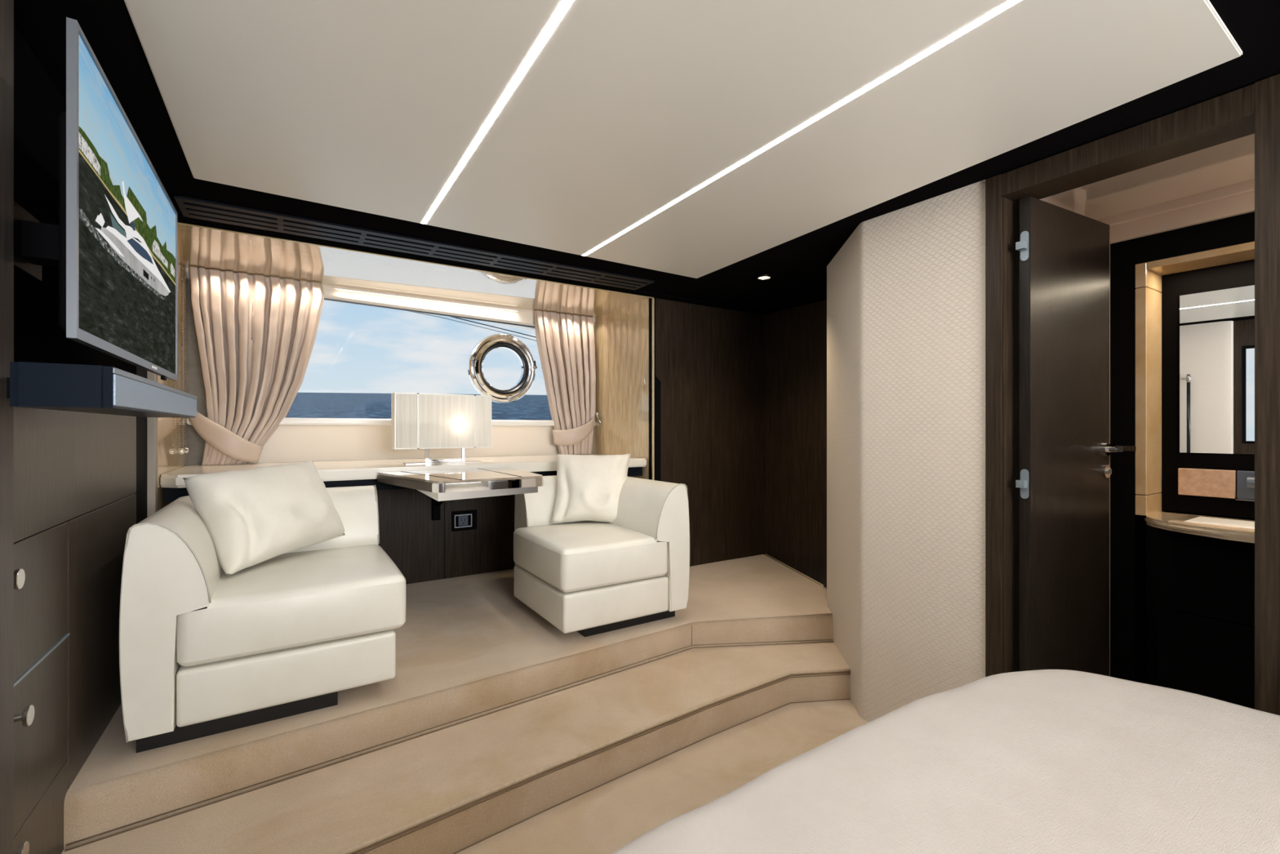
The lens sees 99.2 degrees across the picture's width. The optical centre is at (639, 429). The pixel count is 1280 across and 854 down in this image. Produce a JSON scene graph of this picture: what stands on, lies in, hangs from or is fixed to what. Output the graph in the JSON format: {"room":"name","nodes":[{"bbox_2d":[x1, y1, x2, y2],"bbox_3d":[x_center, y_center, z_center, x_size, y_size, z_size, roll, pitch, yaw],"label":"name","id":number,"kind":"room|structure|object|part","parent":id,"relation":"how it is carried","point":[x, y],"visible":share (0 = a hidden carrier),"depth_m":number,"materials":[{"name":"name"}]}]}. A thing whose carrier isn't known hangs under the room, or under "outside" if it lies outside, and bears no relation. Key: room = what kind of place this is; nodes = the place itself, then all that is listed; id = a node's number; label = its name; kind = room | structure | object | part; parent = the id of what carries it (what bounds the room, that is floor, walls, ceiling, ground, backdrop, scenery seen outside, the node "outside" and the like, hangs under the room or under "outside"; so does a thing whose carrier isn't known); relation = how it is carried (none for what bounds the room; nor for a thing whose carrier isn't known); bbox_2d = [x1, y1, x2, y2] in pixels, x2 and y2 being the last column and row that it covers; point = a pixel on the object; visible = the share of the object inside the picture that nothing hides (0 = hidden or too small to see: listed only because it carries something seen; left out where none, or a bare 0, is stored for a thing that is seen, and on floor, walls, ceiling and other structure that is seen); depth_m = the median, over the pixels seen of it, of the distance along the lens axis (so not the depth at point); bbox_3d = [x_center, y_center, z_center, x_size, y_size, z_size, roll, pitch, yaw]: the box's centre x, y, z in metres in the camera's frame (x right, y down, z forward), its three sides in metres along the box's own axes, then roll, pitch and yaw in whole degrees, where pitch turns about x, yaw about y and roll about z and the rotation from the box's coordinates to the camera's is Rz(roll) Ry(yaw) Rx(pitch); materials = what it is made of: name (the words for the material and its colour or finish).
{"room":"yacht bedroom cabin","nodes":[
{"label":"yacht bedroom cabin","id":0,"kind":"room"},
{"bbox_2d":[157,253,188,511],"bbox_3d":[-2.412,0.042,2.813,0.030,1.923,0.980,0,0,-33],"label":"wall","id":1,"kind":"structure","parent":0,"point":[169,429],"depth_m":2.84,"materials":[{"name":"brown wood"}]},
{"bbox_2d":[146,370,157,517],"bbox_3d":[-2.135,0.043,2.379,0.037,1.921,0.050,0,0,-33],"label":"trim","id":2,"kind":"structure","parent":1,"relation":"attached to","point":[152,422],"depth_m":2.36,"materials":[{"name":"beige"}]},
{"bbox_2d":[177,262,189,453],"bbox_3d":[-2.429,-0.372,2.897,0.032,1.005,0.172,0,0,-33],"label":"chain","id":3,"kind":"object","parent":1,"relation":"attached to","point":[185,450],"visible":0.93,"depth_m":2.85,"materials":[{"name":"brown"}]},
{"bbox_2d":[188,279,559,464],"bbox_3d":[-1.518,-0.325,3.871,2.617,1.190,0.045,0,0,-33],"label":"wall","id":4,"kind":"structure","parent":0,"point":[287,443],"depth_m":3.57,"materials":[{"name":"beige"}]},
{"bbox_2d":[186,267,595,426],"bbox_3d":[-1.512,-0.472,3.861,2.617,0.896,0.188,0,0,-33],"label":"window","id":5,"kind":"structure","parent":4,"relation":"in","point":[504,315],"depth_m":4.01,"materials":[{"name":"white"}]},
{"bbox_3d":[-1.512,-0.047,3.861,2.617,0.046,0.188,0,0,-33],"label":"sill","id":6,"kind":"part","parent":5,"relation":"part of","materials":[{"name":"white"}]},
{"bbox_2d":[377,488,515,584],"bbox_3d":[-1.374,0.632,3.646,2.617,0.741,0.060,0,0,-33],"label":"wall","id":7,"kind":"structure","parent":0,"point":[409,535],"depth_m":3.64,"materials":[{"name":"brown wood"}]},
{"bbox_2d":[160,453,646,502],"bbox_3d":[-1.267,0.268,3.478,2.610,0.125,0.893,0,0,-33],"label":"window sill","id":8,"kind":"structure","parent":7,"relation":"attached to","point":[334,473],"depth_m":3.05,"materials":[{"name":"beige paint"}]},
{"bbox_2d":[391,391,491,464],"bbox_3d":[-1.207,-0.004,3.337,0.564,0.417,0.126,0,0,-33],"label":"table lamp","id":9,"kind":"object","parent":8,"relation":"on","point":[426,421],"visible":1,"depth_m":3.28,"materials":[{"name":"white fabric"}]},
{"bbox_2d":[444,500,444,578],"bbox_3d":[-1.312,0.632,3.654,0.004,0.741,0.013,0,0,-33],"label":"trim","id":10,"kind":"structure","parent":7,"relation":"attached to","point":[444,500],"depth_m":3.65,"materials":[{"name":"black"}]},
{"bbox_2d":[377,466,543,520],"bbox_3d":[-1.064,0.413,3.032,0.715,0.374,1.308,0,0,-33],"label":"desk","id":11,"kind":"object","parent":7,"relation":"attached to","point":[442,485],"visible":1,"depth_m":2.58,"materials":[{"name":"brown wood"}]},
{"bbox_3d":[-1.348,0.500,3.601,0.048,0.200,0.038,0,0,-33],"label":"bracket plate","id":12,"kind":"part","parent":11,"relation":"part of","materials":[{"name":"black metal"}]},
{"bbox_2d":[417,486,537,501],"bbox_3d":[-0.792,0.299,2.641,0.520,0.038,0.300,0,0,-33],"label":"desk edge","id":13,"kind":"object","parent":11,"relation":"on","point":[433,493],"depth_m":2.50,"materials":[{"name":"silver metal"}]},
{"bbox_2d":[451,509,476,531],"bbox_3d":[-1.196,0.623,3.714,0.170,0.135,0.014,0,0,-33],"label":"power outlet","id":14,"kind":"object","parent":7,"relation":"attached to","point":[463,520],"visible":1,"depth_m":3.71,"materials":[{"name":"black plastic"}]},
{"bbox_2d":[458,515,467,525],"bbox_3d":[-1.203,0.623,3.706,0.064,0.066,0.005,0,0,-33],"label":"socket","id":15,"kind":"object","parent":14,"relation":"attached to","point":[463,519],"depth_m":3.70,"materials":[{"name":"grey plastic"}]},
{"bbox_3d":[-1.202,0.624,3.705,0.116,0.087,0.006,0,0,-33],"label":"frame","id":16,"kind":"part","parent":14,"relation":"part of","materials":[{"name":"grey"}]},
{"bbox_2d":[63,553,833,851],"bbox_3d":[-0.324,1.141,2.999,3.735,0.295,2.204,0,0,-33],"label":"platform","id":17,"kind":"object","parent":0,"point":[468,648],"visible":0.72,"depth_m":2.29,"materials":[{"name":"beige carpet"}]},
{"bbox_2d":[119,484,405,752],"bbox_3d":[-1.456,0.643,2.223,0.812,0.721,0.919,0,0,-33],"label":"armchair","id":18,"kind":"object","parent":17,"relation":"on","point":[204,651],"visible":0.9,"depth_m":1.82,"materials":[{"name":"beige leather"}]},
{"bbox_2d":[182,461,345,576],"bbox_3d":[-1.534,0.340,2.271,0.310,0.385,0.575,0,0,15],"label":"throw pillow","id":19,"kind":"object","parent":18,"relation":"on","point":[251,517],"visible":1,"depth_m":2.14,"materials":[{"name":"beige fabric"}]},
{"bbox_2d":[176,544,405,666],"bbox_3d":[-1.353,0.648,2.171,0.694,0.219,0.721,0,0,-33],"label":"seat cushion","id":20,"kind":"object","parent":18,"relation":"on","point":[315,597],"depth_m":1.90,"materials":[{"name":"beige leather"}]},
{"bbox_2d":[513,475,689,636],"bbox_3d":[-0.286,0.643,3.042,0.735,0.721,0.904,0,0,-33],"label":"armchair","id":21,"kind":"object","parent":17,"relation":"on","point":[588,578],"visible":0.88,"depth_m":2.76,"materials":[{"name":"beige leather"}]},
{"bbox_2d":[551,453,630,523],"bbox_3d":[-0.286,0.347,3.225,0.459,0.395,0.279,0,0,0],"label":"throw pillow","id":22,"kind":"object","parent":21,"relation":"on","point":[588,486],"visible":0.9,"depth_m":3.15,"materials":[{"name":"beige fabric"}]},
{"bbox_2d":[513,520,667,592],"bbox_3d":[-0.282,0.648,2.927,0.618,0.219,0.706,0,0,-33],"label":"seat cushion","id":23,"kind":"object","parent":21,"relation":"on","point":[577,556],"depth_m":2.69,"materials":[{"name":"beige leather"}]},
{"bbox_3d":[1.097,0.999,3.763,0.112,0.012,1.190,0,0,-4],"label":"binding cord","id":24,"kind":"part","parent":17,"relation":"part of","materials":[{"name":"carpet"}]},
{"bbox_2d":[591,298,648,479],"bbox_3d":[-0.179,0.042,4.235,0.030,1.923,0.998,0,0,-33],"label":"wall","id":25,"kind":"structure","parent":0,"point":[621,335],"depth_m":4.13,"materials":[{"name":"brown wood"}]},
{"bbox_2d":[650,298,653,479],"bbox_3d":[0.088,0.046,3.801,0.013,1.913,0.026,0,0,-33],"label":"trim","id":26,"kind":"structure","parent":25,"relation":"attached to","point":[651,300],"depth_m":3.79,"materials":[{"name":"brown wood"}]},
{"bbox_2d":[13,0,1279,318],"bbox_3d":[0.853,-0.932,1.356,4.100,0.075,7.360,0,0,-33],"label":"ceiling","id":27,"kind":"structure","parent":0,"point":[797,266],"depth_m":2.16,"materials":[{"name":"black"}]},
{"bbox_2d":[187,266,324,465],"bbox_3d":[-2.250,-0.356,3.213,0.676,1.121,0.162,0,0,-33],"label":"curtain","id":28,"kind":"object","parent":27,"relation":"hanging from","point":[256,334],"visible":1,"depth_m":3.19,"materials":[{"name":"beige fabric"}]},
{"bbox_2d":[173,195,654,289],"bbox_3d":[-0.934,-0.918,2.859,2.287,0.012,0.240,0,0,-33],"label":"ceiling vent","id":29,"kind":"object","parent":27,"relation":"in","point":[191,207],"visible":1,"depth_m":2.65,"materials":[{"name":"black metal"}]},
{"bbox_2d":[533,310,600,454],"bbox_3d":[-0.565,-0.356,4.305,0.541,1.121,0.134,0,0,-33],"label":"curtain","id":30,"kind":"object","parent":27,"relation":"hanging from","point":[566,344],"visible":0.99,"depth_m":4.31,"materials":[{"name":"beige fabric"}]},
{"bbox_2d":[124,0,1242,278],"bbox_3d":[-0.042,-0.919,1.709,2.380,0.010,2.272,0,0,-33],"label":"ceiling panel","id":31,"kind":"object","parent":27,"relation":"attached to","point":[627,108],"visible":1,"depth_m":1.49,"materials":[{"name":"white paint"}]},
{"bbox_2d":[421,0,573,224],"bbox_3d":[-0.364,-0.914,1.488,0.021,0.001,2.218,0,0,-33],"label":"strip light","id":32,"kind":"object","parent":31,"relation":"attached to","point":[563,6],"visible":1,"depth_m":1.48,"materials":[{"name":"white"}]},
{"bbox_2d":[582,0,1021,256],"bbox_3d":[0.306,-0.914,1.929,0.021,0.001,2.235,0,0,-33],"label":"strip light","id":33,"kind":"object","parent":31,"relation":"attached to","point":[1006,5],"visible":1,"depth_m":1.52,"materials":[{"name":"white plastic"}]},
{"bbox_2d":[755,274,772,279],"bbox_3d":[0.751,-0.918,3.298,0.096,0.009,0.096,0,0,-33],"label":"recessed light","id":34,"kind":"object","parent":27,"relation":"in","point":[765,277],"visible":1,"depth_m":3.29,"materials":[{"name":"silver metal"}]},
{"bbox_2d":[455,699,868,853],"bbox_3d":[1.340,1.315,0.504,4.000,0.050,5.400,0,0,-33],"label":"floor","id":35,"kind":"structure","parent":0,"point":[607,817],"depth_m":1.97,"materials":[{"name":"beige carpet"}]},
{"bbox_2d":[13,25,136,853],"bbox_3d":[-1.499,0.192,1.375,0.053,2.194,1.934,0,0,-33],"label":"tall cabinet","id":36,"kind":"object","parent":35,"relation":"on","point":[75,472],"visible":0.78,"depth_m":1.41,"materials":[{"name":"black wood"}]},
{"bbox_3d":[-1.356,0.325,1.176,0.028,0.044,0.044,0,0,-33],"label":"knob","id":37,"kind":"part","parent":36,"relation":"part of","materials":[{"name":"silver metal"}]},
{"bbox_3d":[-1.369,0.935,1.195,0.028,0.044,0.044,0,0,-33],"label":"knob","id":38,"kind":"part","parent":36,"relation":"part of","materials":[{"name":"silver metal"}]},
{"bbox_3d":[-1.385,0.645,1.220,0.028,0.044,0.044,0,0,-33],"label":"knob","id":39,"kind":"part","parent":36,"relation":"part of","materials":[{"name":"silver metal"}]},
{"bbox_3d":[-1.425,1.058,1.244,0.015,0.281,0.634,0,0,-33],"label":"drawer","id":40,"kind":"part","parent":36,"relation":"part of","materials":[{"name":"brown wood"}]},
{"bbox_3d":[-1.425,0.744,1.244,0.015,0.340,0.634,0,0,-33],"label":"drawer","id":41,"kind":"part","parent":36,"relation":"part of","materials":[{"name":"brown wood"}]},
{"bbox_3d":[-1.425,0.412,1.244,0.015,0.308,0.634,0,0,-33],"label":"drawer","id":42,"kind":"part","parent":36,"relation":"part of","materials":[{"name":"brown wood"}]},
{"bbox_3d":[-1.423,0.570,1.246,0.016,0.006,0.634,0,0,-33],"label":"finger rail","id":43,"kind":"part","parent":36,"relation":"part of","materials":[{"name":"silver metal"}]},
{"bbox_3d":[-1.614,0.100,1.538,0.015,0.310,1.532,0,0,-33],"label":"panel","id":44,"kind":"part","parent":36,"relation":"part of","materials":[{"name":"brown wood"}]},
{"bbox_3d":[-1.614,-0.481,1.538,0.015,0.848,1.532,0,0,-33],"label":"panel","id":45,"kind":"part","parent":36,"relation":"part of","materials":[{"name":"black wood"}]},
{"bbox_2d":[13,17,177,381],"bbox_3d":[-1.329,-0.425,1.304,0.210,0.561,0.998,0,0,-33],"label":"television","id":46,"kind":"object","parent":36,"relation":"attached to","point":[113,246],"visible":0.99,"depth_m":1.16,"materials":[{"name":"silver metal"}]},
{"bbox_2d":[78,125,175,373],"bbox_3d":[-1.244,-0.371,1.359,0.002,0.390,0.979,0,0,-33],"label":"picture","id":47,"kind":"object","parent":46,"relation":"attached to","point":[126,261],"depth_m":1.20,"materials":[{"name":"multicoloured"}]},
{"bbox_3d":[-1.813,0.728,1.848,0.015,0.940,0.795,0,0,-33],"label":"panel","id":48,"kind":"part","parent":36,"relation":"part of","materials":[{"name":"brown wood"}]},
{"bbox_2d":[6,361,196,417],"bbox_3d":[-1.260,-0.071,1.252,0.270,0.070,0.975,0,0,-33],"label":"wall shelf","id":49,"kind":"object","parent":36,"relation":"attached to","point":[90,388],"visible":1,"depth_m":0.91,"materials":[{"name":"black wood"}]},
{"bbox_2d":[113,373,196,416],"bbox_3d":[-1.153,-0.067,1.327,0.006,0.054,0.956,0,0,-33],"label":"grille","id":50,"kind":"object","parent":49,"relation":"attached to","point":[131,392],"depth_m":1.15,"materials":[{"name":"silver metal"}]},
{"bbox_2d":[61,642,850,853],"bbox_3d":[-0.195,1.216,2.127,3.010,0.147,0.725,0,0,-33],"label":"step","id":51,"kind":"structure","parent":35,"relation":"on","point":[451,789],"depth_m":1.90,"materials":[{"name":"beige carpet"}]},
{"bbox_3d":[-0.173,1.150,1.914,2.809,0.015,0.162,0,0,-33],"label":"binding cord","id":52,"kind":"part","parent":51,"relation":"part of","materials":[{"name":"carpet"}]},
{"bbox_2d":[611,669,1279,853],"bbox_3d":[1.003,0.695,0.149,2.250,1.189,2.407,0,0,-33],"label":"bed","id":53,"kind":"object","parent":35,"relation":"on","point":[1042,761],"visible":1,"depth_m":1.01,"materials":[{"name":"white fabric"}]},
{"bbox_2d":[660,298,764,566],"bbox_3d":[0.543,0.183,4.133,1.080,2.214,0.070,0,0,-33],"label":"wall","id":54,"kind":"structure","parent":0,"point":[713,358],"depth_m":4.10,"materials":[{"name":"brown wood"}]},
{"bbox_2d":[177,215,771,315],"bbox_3d":[-0.538,-0.920,3.336,3.700,0.008,0.016,0,0,-33],"label":"trim","id":55,"kind":"structure","parent":54,"relation":"attached to","point":[179,219],"depth_m":2.95,"materials":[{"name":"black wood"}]},
{"bbox_2d":[648,297,660,480],"bbox_3d":[0.104,0.185,3.833,0.074,2.210,0.042,0,0,-33],"label":"trim","id":56,"kind":"structure","parent":54,"relation":"attached to","point":[656,381],"depth_m":3.81,"materials":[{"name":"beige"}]},
{"bbox_2d":[655,297,660,380],"bbox_3d":[0.116,-0.628,3.841,0.045,0.584,0.040,0,0,-33],"label":"trim","id":57,"kind":"structure","parent":54,"relation":"attached to","point":[657,300],"depth_m":3.83,"materials":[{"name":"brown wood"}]},
{"bbox_2d":[764,299,826,589],"bbox_3d":[1.555,0.183,3.612,0.080,2.214,2.000,0,0,-33],"label":"wall","id":58,"kind":"structure","parent":0,"point":[796,337],"depth_m":4.11,"materials":[{"name":"brown wood"}]},
{"bbox_2d":[826,179,985,721],"bbox_3d":[1.119,0.183,2.533,0.306,2.213,1.095,0,0,-17],"label":"wall","id":59,"kind":"structure","parent":0,"point":[906,289],"depth_m":2.25,"materials":[{"name":"beige fabric"}]},
{"bbox_2d":[1002,196,1019,673],"bbox_3d":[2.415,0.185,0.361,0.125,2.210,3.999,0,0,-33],"label":"door jamb","id":60,"kind":"structure","parent":59,"relation":"in","point":[1011,209],"depth_m":2.00,"materials":[{"name":"brown wood"}]},
{"bbox_2d":[1015,195,1136,676],"bbox_3d":[1.676,0.225,2.077,0.702,2.107,0.095,0,0,-28],"label":"door","id":61,"kind":"structure","parent":59,"relation":"in","point":[1064,483],"depth_m":2.05,"materials":[{"name":"brown wood"}]},
{"bbox_3d":[1.931,0.081,2.191,0.143,0.052,0.059,0,0,-28],"label":"handle","id":62,"kind":"part","parent":61,"relation":"part of","materials":[{"name":"silver metal"}]},
{"bbox_2d":[985,73,1279,715],"bbox_3d":[1.532,0.186,1.732,0.150,2.208,0.736,0,0,-33],"label":"door frame","id":63,"kind":"structure","parent":59,"relation":"attached to","point":[1253,108],"depth_m":1.52,"materials":[{"name":"brown wood"}]},
{"bbox_2d":[1110,211,1254,683],"bbox_3d":[2.492,0.249,1.811,0.250,2.081,1.555,0,0,-33],"label":"wall","id":64,"kind":"structure","parent":0,"point":[1127,529],"depth_m":2.29,"materials":[{"name":"black"}]},
{"bbox_2d":[1097,179,1254,244],"bbox_3d":[2.556,-0.843,1.855,0.495,0.102,1.560,0,0,-33],"label":"trim","id":65,"kind":"structure","parent":64,"relation":"attached to","point":[1237,199],"depth_m":2.12,"materials":[{"name":"beige wood"}]},
{"bbox_2d":[1135,241,1254,515],"bbox_3d":[2.513,-0.164,1.730,0.205,1.038,1.386,0,0,-33],"label":"mirror frame","id":66,"kind":"structure","parent":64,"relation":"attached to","point":[1148,274],"depth_m":2.24,"materials":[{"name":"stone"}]},
{"bbox_2d":[1161,259,1254,518],"bbox_3d":[2.609,-0.155,1.771,0.062,1.000,1.342,0,0,-33],"label":"upper cabinet","id":67,"kind":"object","parent":64,"relation":"attached to","point":[1208,313],"visible":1,"depth_m":2.20,"materials":[{"name":"black wood"}]},
{"bbox_2d":[1177,467,1235,498],"bbox_3d":[2.289,0.217,2.202,0.016,0.110,0.163,0,0,-33],"label":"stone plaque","id":68,"kind":"object","parent":67,"relation":"attached to","point":[1220,483],"visible":1,"depth_m":2.19,"materials":[{"name":"beige stone"}]},
{"bbox_2d":[1179,284,1254,453],"bbox_3d":[2.613,-0.230,1.765,0.004,0.653,1.245,0,0,-36],"label":"mirror","id":69,"kind":"object","parent":67,"relation":"attached to","point":[1217,323],"depth_m":2.18,"materials":[{"name":"silver mirror"}]},
{"bbox_2d":[1235,470,1254,501],"bbox_3d":[2.386,0.219,2.026,0.048,0.114,0.236,0,0,-33],"label":"holder","id":70,"kind":"object","parent":67,"relation":"attached to","point":[1245,479],"visible":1,"depth_m":2.11,"materials":[{"name":"grey"}]},
{"bbox_3d":[2.398,0.275,2.034,0.018,0.002,0.236,0,0,-33],"label":"frame","id":71,"kind":"part","parent":70,"relation":"part of","materials":[{"name":"silver metal"}]},
{"bbox_3d":[2.260,1.304,1.662,1.000,0.031,1.555,0,0,-33],"label":"floor","id":72,"kind":"structure","parent":0,"visible":0},
{"bbox_2d":[1143,511,1254,709],"bbox_3d":[2.413,0.817,1.674,0.430,0.942,1.310,0,0,-33],"label":"bathroom vanity","id":73,"kind":"object","parent":72,"relation":"on","point":[1200,569],"visible":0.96,"depth_m":2.02,"materials":[{"name":"black wood"}]},
{"bbox_2d":[1167,515,1254,531],"bbox_3d":[2.346,0.359,1.779,0.270,0.026,0.860,0,0,-33],"label":"countertop","id":74,"kind":"structure","parent":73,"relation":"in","point":[1180,521],"depth_m":2.03,"materials":[{"name":"beige stone"}]},
{"bbox_3d":[2.204,0.978,1.829,0.014,0.565,0.598,0,0,-33],"label":"door","id":75,"kind":"part","parent":73,"relation":"part of","materials":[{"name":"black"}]},
{"bbox_3d":[2.204,0.541,1.829,0.014,0.298,0.598,0,0,-33],"label":"door","id":76,"kind":"part","parent":73,"relation":"part of","materials":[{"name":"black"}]},
{"bbox_3d":[-0.533,0.185,-0.247,0.075,2.210,6.160,0,0,-33],"label":"wall","id":77,"kind":"structure","parent":0,"visible":0},
{"bbox_2d":[0,0,13,853],"bbox_3d":[-1.237,0.185,0.995,0.083,2.208,0.172,0,0,-33],"label":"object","id":78,"kind":"object","parent":77,"relation":"attached to","point":[6,6],"visible":1,"depth_m":1.05,"materials":[{"name":"brown wood"}]},
{"bbox_2d":[135,366,146,524],"bbox_3d":[-2.093,0.042,2.260,0.040,1.923,0.195,0,0,-33],"label":"trim","id":79,"kind":"structure","parent":77,"relation":"attached to","point":[141,422],"depth_m":2.26,"materials":[{"name":"black"}]},
{"label":"outside","id":80,"kind":"structure","parent":0,"visible":0},
{"bbox_2d":[285,392,551,420],"bbox_3d":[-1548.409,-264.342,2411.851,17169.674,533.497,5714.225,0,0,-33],"label":"sea","id":81,"kind":"structure","parent":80,"point":[304,405],"depth_m":102.67,"materials":[{"name":"liquid"}]},
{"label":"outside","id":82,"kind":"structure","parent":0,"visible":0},
{"bbox_2d":[408,311,536,341],"bbox_3d":[-1.339,-0.886,4.400,2.101,0.427,0.148,0,0,-33],"label":"overhang","id":83,"kind":"object","parent":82,"point":[525,328],"visible":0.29,"depth_m":4.53,"materials":[{"name":"white"}]}
]}

